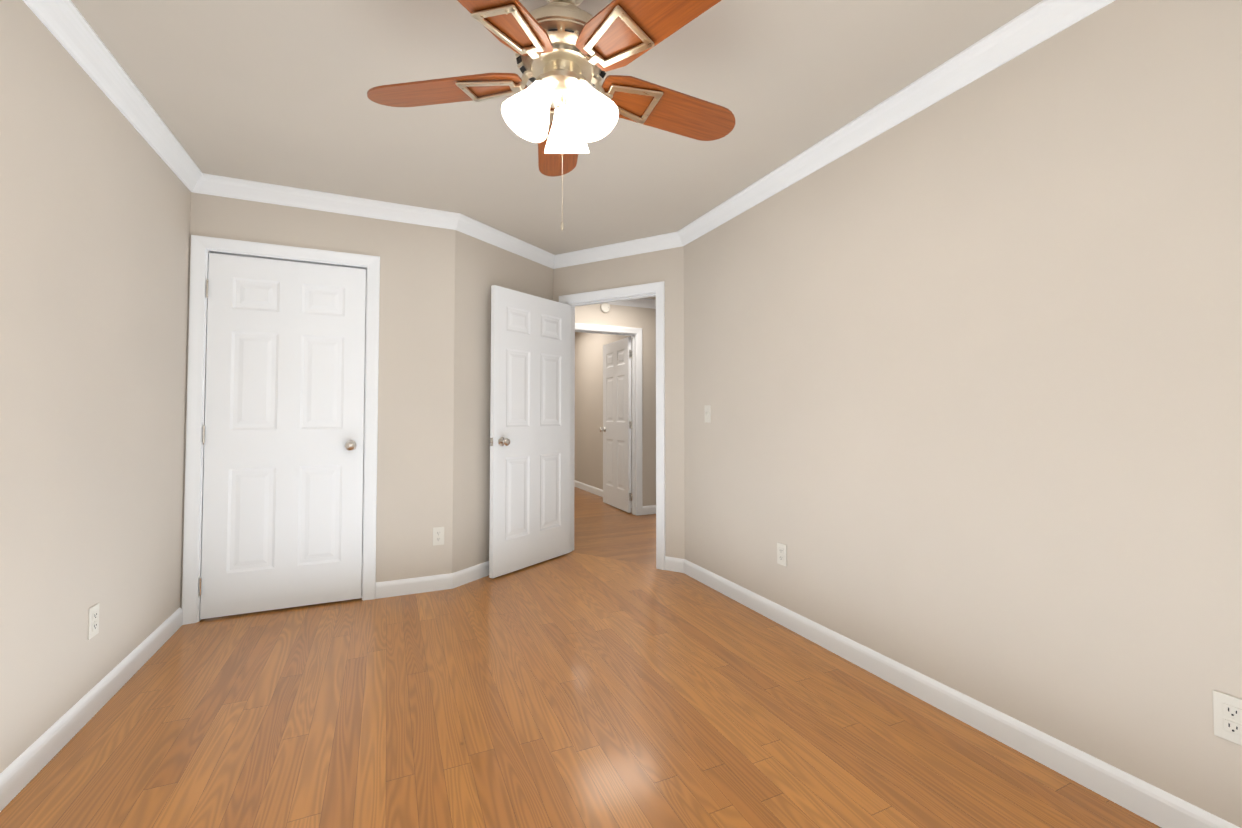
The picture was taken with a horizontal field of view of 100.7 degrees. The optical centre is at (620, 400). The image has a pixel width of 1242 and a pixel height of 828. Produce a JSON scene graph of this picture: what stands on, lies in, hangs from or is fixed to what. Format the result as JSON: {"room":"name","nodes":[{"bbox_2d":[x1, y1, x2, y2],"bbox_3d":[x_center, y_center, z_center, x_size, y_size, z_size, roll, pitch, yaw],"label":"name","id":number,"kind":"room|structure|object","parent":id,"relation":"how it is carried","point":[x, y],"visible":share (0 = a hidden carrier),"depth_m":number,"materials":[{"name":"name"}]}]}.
{"room":"empty bedroom","nodes":[
{"label":"empty bedroom","id":0,"kind":"room"},
{"bbox_2d":[71,0,1041,299],"bbox_3d":[1.727,-1.200,5.933,12.000,0.100,13.000,1,-2,-24],"label":"ceiling","id":1,"kind":"structure","parent":0,"point":[265,90],"depth_m":2.11,"materials":[{"name":"paint"}]},
{"bbox_2d":[367,0,734,230],"bbox_3d":[-0.133,-0.888,1.558,1.163,0.779,1.204,1,-2,-24],"label":"fan","id":2,"kind":"object","parent":1,"relation":"hanging from","point":[561,110],"visible":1,"depth_m":1.50,"materials":[{"name":"brown wood"}]},
{"bbox_2d":[0,487,1160,827],"bbox_3d":[1.727,1.315,5.860,12.000,0.032,13.000,1,-2,-24],"label":"floor","id":3,"kind":"structure","parent":0,"point":[574,690],"depth_m":1.85,"materials":[{"name":"brown wood"}]},
{"bbox_2d":[574,304,645,505],"bbox_3d":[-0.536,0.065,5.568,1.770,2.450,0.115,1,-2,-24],"label":"wall","id":4,"kind":"structure","parent":0,"point":[588,408],"depth_m":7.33,"materials":[{"name":"paint"}]},
{"bbox_2d":[600,303,609,312],"bbox_3d":[-0.172,-1.022,5.682,0.120,0.120,0.036,1,-2,-24],"label":"smoke detector","id":5,"kind":"object","parent":4,"relation":"attached to","point":[604,307],"visible":0.92,"depth_m":5.67,"materials":[{"name":"beige plastic"}]},
{"bbox_2d":[574,298,655,514],"bbox_3d":[1.446,0.157,8.686,8.200,2.450,4.286,1,-2,-24],"label":"trim","id":6,"kind":"structure","parent":4,"relation":"attached to","point":[638,507],"depth_m":5.83,"materials":[{"name":"white wood"}]},
{"bbox_2d":[600,337,631,512],"bbox_3d":[-0.048,0.290,6.277,0.175,2.018,0.842,1,-2,-24],"label":"hall door","id":7,"kind":"structure","parent":4,"relation":"in","point":[617,420],"depth_m":6.21,"materials":[{"name":"white wood"}]},
{"bbox_2d":[0,0,1241,827],"bbox_3d":[-0.228,-0.048,1.710,3.230,2.450,5.326,1,-2,-24],"label":"wall","id":8,"kind":"structure","parent":0,"point":[960,372],"depth_m":1.86,"materials":[{"name":"paint"}]},
{"bbox_2d":[88,603,99,639],"bbox_3d":[-1.988,0.834,1.941,0.008,0.115,0.070,1,-2,-24],"label":"electrical outlet","id":9,"kind":"object","parent":8,"relation":"attached to","point":[93,623],"visible":1,"depth_m":1.93,"materials":[{"name":"beige plastic"}]},
{"bbox_2d":[199,253,365,618],"bbox_3d":[-1.937,0.193,2.983,0.794,2.018,0.105,1,-2,-24],"label":"closet door","id":10,"kind":"structure","parent":8,"relation":"in","point":[283,443],"depth_m":2.99,"materials":[{"name":"white wood"}]},
{"bbox_2d":[433,527,443,545],"bbox_3d":[-1.179,0.880,3.323,0.070,0.115,0.008,1,-2,-24],"label":"outlet","id":11,"kind":"object","parent":8,"relation":"attached to","point":[438,535],"visible":1,"depth_m":3.32,"materials":[{"name":"beige plastic"}]},
{"bbox_2d":[489,285,569,577],"bbox_3d":[-0.658,0.220,3.878,0.721,2.018,0.497,1,-2,-24],"label":"entry door","id":12,"kind":"structure","parent":8,"relation":"in","point":[529,440],"depth_m":3.82,"materials":[{"name":"white wood"}]},
{"bbox_2d":[0,0,1239,827],"bbox_3d":[-0.236,-0.049,1.694,2.972,2.450,5.072,1,-2,-24],"label":"trim","id":13,"kind":"structure","parent":8,"relation":"attached to","point":[72,30],"depth_m":2.71,"materials":[{"name":"white wood"}]},
{"bbox_2d":[704,405,710,422],"bbox_3d":[0.573,0.092,3.436,0.019,0.115,0.070,1,-2,-24],"label":"light switch","id":14,"kind":"object","parent":8,"relation":"attached to","point":[707,409],"visible":1,"depth_m":3.43,"materials":[{"name":"beige plastic"}]},
{"bbox_2d":[777,542,786,566],"bbox_3d":[0.868,0.834,2.779,0.008,0.115,0.070,1,-2,-24],"label":"electrical outlet","id":15,"kind":"object","parent":8,"relation":"attached to","point":[781,554],"visible":1,"depth_m":2.77,"materials":[{"name":"beige plastic"}]},
{"bbox_2d":[1213,690,1241,745],"bbox_3d":[1.543,0.805,1.296,0.008,0.115,0.070,1,-2,-24],"label":"electrical outlet","id":16,"kind":"object","parent":8,"relation":"attached to","point":[1227,713],"visible":1,"depth_m":1.30,"materials":[{"name":"beige plastic"}]},
{"bbox_2d":[646,308,655,505],"bbox_3d":[-0.495,0.131,7.834,0.140,2.450,4.210,1,-2,-24],"label":"wall","id":17,"kind":"structure","parent":0,"point":[650,313],"depth_m":5.90,"materials":[{"name":"paint"}]}
]}

